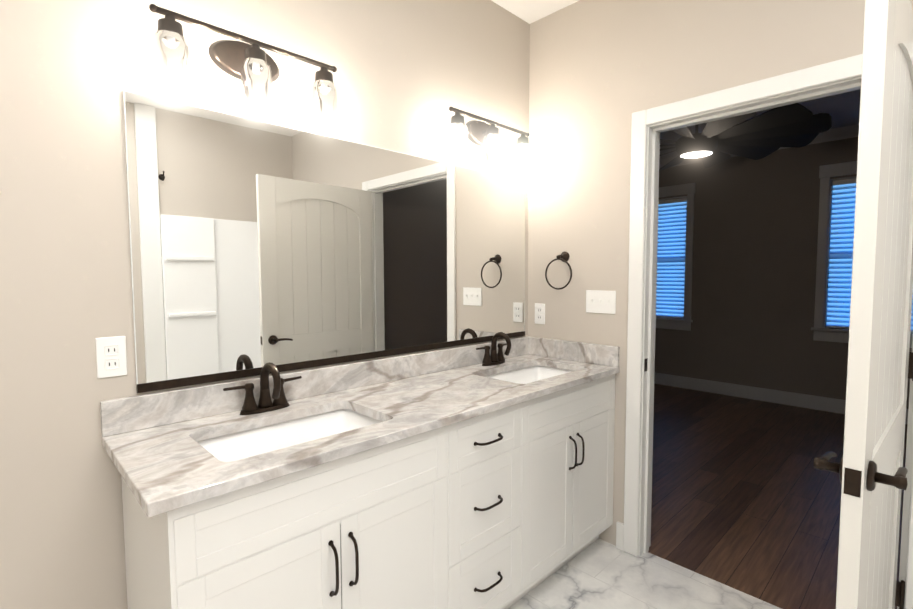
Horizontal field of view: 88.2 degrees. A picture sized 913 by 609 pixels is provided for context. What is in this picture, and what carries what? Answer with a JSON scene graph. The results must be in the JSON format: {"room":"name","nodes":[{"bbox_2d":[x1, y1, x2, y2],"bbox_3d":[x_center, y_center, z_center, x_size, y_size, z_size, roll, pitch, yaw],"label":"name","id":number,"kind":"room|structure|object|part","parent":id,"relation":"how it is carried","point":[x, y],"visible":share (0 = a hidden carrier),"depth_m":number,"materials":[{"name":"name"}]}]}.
{"room":"bathroom","nodes":[
{"label":"bathroom","id":0,"kind":"room"},
{"bbox_2d":[0,0,529,608],"bbox_3d":[-0.870,-0.104,1.529,3.580,2.750,0.120,-4,5,-44],"label":"wall","id":1,"kind":"structure","parent":0,"point":[408,74],"depth_m":1.32,"materials":[{"name":"beige paint"}]},
{"bbox_2d":[95,336,126,378],"bbox_3d":[-0.983,0.149,1.343,0.070,0.115,0.008,-4,5,-44],"label":"electrical outlet plate","id":2,"kind":"object","parent":1,"relation":"attached to","point":[111,358],"visible":1,"depth_m":1.34,"materials":[{"name":"white plastic"}]},
{"bbox_2d":[149,4,337,125],"bbox_3d":[-0.655,-0.753,1.524,0.581,0.223,0.130,-4,5,-44],"label":"sconce","id":3,"kind":"object","parent":1,"relation":"attached to","point":[253,67],"visible":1,"depth_m":1.49,"materials":[{"name":"glass"}]},
{"bbox_2d":[123,90,524,392],"bbox_3d":[-0.278,-0.215,2.008,1.855,0.870,0.010,-4,5,-44],"label":"mirror","id":4,"kind":"object","parent":1,"relation":"attached to","point":[256,246],"visible":1,"depth_m":1.71,"materials":[{"name":"white mirror"}]},
{"bbox_2d":[448,106,531,172],"bbox_3d":[0.164,-0.804,2.323,0.581,0.223,0.130,-4,5,-44],"label":"sconce","id":5,"kind":"object","parent":1,"relation":"attached to","point":[483,134],"visible":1,"depth_m":2.29,"materials":[{"name":"glass"}]},
{"bbox_2d":[100,336,527,435],"bbox_3d":[-0.299,0.279,2.011,1.960,0.100,0.020,-4,5,-44],"label":"backsplash","id":6,"kind":"structure","parent":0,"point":[126,414],"depth_m":1.72,"materials":[{"name":"white stone"}]},
{"bbox_2d":[491,0,860,158],"bbox_3d":[0.996,-1.567,2.345,7.520,0.060,4.940,-4,5,-44],"label":"ceiling","id":7,"kind":"structure","parent":0,"point":[842,109],"depth_m":3.81,"materials":[{"name":"grey paint"}]},
{"bbox_2d":[659,103,831,170],"bbox_3d":[1.904,-1.400,3.733,1.682,0.449,1.682,-4,5,-44],"label":"fan","id":8,"kind":"object","parent":7,"relation":"hanging from","point":[769,132],"visible":0.67,"depth_m":3.51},
{"bbox_2d":[508,384,907,608],"bbox_3d":[1.004,1.238,2.518,7.520,0.060,4.940,-4,5,-44],"label":"floor","id":9,"kind":"structure","parent":0,"point":[746,496],"depth_m":2.62,"materials":[{"name":"brown wood"}]},
{"bbox_2d":[122,372,618,608],"bbox_3d":[-0.076,0.810,1.859,1.941,0.881,0.563,-4,5,-44],"label":"bathroom vanity","id":10,"kind":"object","parent":9,"relation":"on","point":[478,476],"depth_m":1.44,"materials":[{"name":"white paint"}]},
{"bbox_2d":[102,356,618,519],"bbox_3d":[-0.102,0.354,1.828,1.980,0.030,0.561,-4,5,-44],"label":"countertop","id":11,"kind":"structure","parent":10,"relation":"on","point":[163,465],"depth_m":1.41,"materials":[{"name":"white stone"}]},
{"bbox_2d":[224,362,303,415],"bbox_3d":[-0.617,0.273,1.557,0.255,0.168,0.141,-4,5,-44],"label":"faucet","id":12,"kind":"object","parent":11,"relation":"on","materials":[{"name":"brown metal"}]},
{"bbox_2d":[196,404,383,459],"bbox_3d":[-0.481,0.471,1.431,0.565,0.175,0.354,-4,5,-44],"label":"sink","id":13,"kind":"object","parent":11,"relation":"in","point":[233,443],"depth_m":1.57,"materials":[{"name":"white ceramic"}]},
{"bbox_2d":[476,332,511,367],"bbox_3d":[0.219,0.221,2.371,0.255,0.168,0.141,-4,5,-44],"label":"faucet","id":14,"kind":"object","parent":11,"relation":"on","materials":[{"name":"brown metal"}]},
{"bbox_2d":[480,360,571,383],"bbox_3d":[0.354,0.418,2.246,0.565,0.175,0.354,-4,5,-44],"label":"sink","id":15,"kind":"object","parent":11,"relation":"in","point":[537,371],"depth_m":2.46,"materials":[{"name":"white ceramic"}]},
{"bbox_2d":[528,0,912,545],"bbox_3d":[1.461,-0.119,1.660,0.060,2.750,2.950,-4,5,-44],"label":"wall","id":16,"kind":"structure","parent":0,"point":[601,72],"depth_m":2.32,"materials":[{"name":"beige paint"}]},
{"bbox_2d":[535,303,544,323],"bbox_3d":[0.466,0.052,2.643,0.008,0.115,0.070,-4,5,-44],"label":"outlet","id":17,"kind":"object","parent":16,"relation":"attached to","point":[539,313],"visible":1,"depth_m":2.64,"materials":[{"name":"white plastic"}]},
{"bbox_2d":[545,251,571,289],"bbox_3d":[0.552,-0.180,2.492,0.072,0.202,0.165,-4,5,-44],"label":"towel ring","id":18,"kind":"object","parent":16,"relation":"attached to","point":[564,256],"visible":1,"depth_m":2.49,"materials":[{"name":"brown metal"}]},
{"bbox_2d":[528,336,619,367],"bbox_3d":[0.598,0.245,2.508,0.020,0.100,0.560,-4,5,-44],"label":"backsplash","id":19,"kind":"structure","parent":16,"relation":"attached to","point":[563,350],"depth_m":2.47,"materials":[{"name":"white stone"}]},
{"bbox_2d":[586,290,615,313],"bbox_3d":[0.723,-0.013,2.372,0.012,0.115,0.162,-4,5,-44],"label":"switch plate","id":20,"kind":"object","parent":16,"relation":"attached to","point":[600,301],"visible":1,"depth_m":2.37,"materials":[{"name":"white plastic"}]},
{"bbox_2d":[616,522,623,549],"bbox_3d":[0.228,1.267,0.534,3.400,0.130,2.950,-4,5,-44],"label":"baseboard","id":21,"kind":"structure","parent":16,"relation":"attached to","point":[619,533],"depth_m":2.34,"materials":[{"name":"white paint"}]},
{"bbox_2d":[623,54,912,608],"bbox_3d":[1.244,0.182,1.932,0.140,2.118,1.073,-4,5,-44],"label":"door frame","id":22,"kind":"structure","parent":16,"relation":"attached to","point":[821,75],"depth_m":2.20,"materials":[{"name":"white paint"}]},
{"bbox_2d":[814,0,912,608],"bbox_3d":[1.162,0.260,1.283,0.912,2.018,0.157,-3,5,-42],"label":"door","id":23,"kind":"structure","parent":16,"relation":"in","point":[870,469],"depth_m":1.01,"materials":[{"name":"white paint"}]},
{"bbox_3d":[0.895,0.367,1.046,0.192,0.064,0.157,-3,5,-42],"label":"handle","id":24,"kind":"part","parent":23,"relation":"part of","materials":[{"name":"brown metal"}]},
{"bbox_3d":[1.503,0.192,1.572,0.012,1.706,0.052,-3,5,-42],"label":"door hinge","id":25,"kind":"part","parent":23,"relation":"part of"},
{"bbox_2d":[655,137,911,408],"bbox_3d":[3.270,-0.340,5.168,0.160,2.750,3.950,-4,5,-44],"label":"wall","id":26,"kind":"structure","parent":0,"point":[755,236],"depth_m":5.07,"materials":[{"name":"grey paint"}]},
{"bbox_2d":[659,124,858,168],"bbox_3d":[3.175,-1.659,4.998,0.095,0.095,3.950,-4,5,-44],"label":"crown molding","id":27,"kind":"structure","parent":26,"relation":"attached to","point":[846,132],"depth_m":4.52,"materials":[{"name":"grey paint"}]},
{"bbox_2d":[654,372,907,423],"bbox_3d":[3.210,0.966,5.186,0.017,0.140,3.950,-4,5,-44],"label":"baseboard","id":28,"kind":"structure","parent":26,"relation":"attached to","point":[833,405],"depth_m":5.11,"materials":[{"name":"grey paint"}]},
{"bbox_2d":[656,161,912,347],"bbox_3d":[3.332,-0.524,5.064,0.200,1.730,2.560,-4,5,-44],"label":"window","id":29,"kind":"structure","parent":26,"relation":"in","point":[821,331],"depth_m":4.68,"materials":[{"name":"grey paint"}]},
{"bbox_2d":[656,198,686,318],"bbox_3d":[2.626,-0.555,5.764,0.056,1.442,0.348,-4,5,-44],"label":"window blinds","id":30,"kind":"object","parent":29,"relation":"attached to","point":[671,257],"visible":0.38,"depth_m":5.76,"materials":[{"name":"white paint"}]},
{"bbox_2d":[826,178,912,332],"bbox_3d":[3.917,-0.478,4.445,0.056,1.442,0.633,-4,5,-44],"label":"window blinds","id":31,"kind":"object","parent":29,"relation":"attached to","point":[841,250],"visible":0.38,"depth_m":4.60,"materials":[{"name":"white paint"}]}
]}

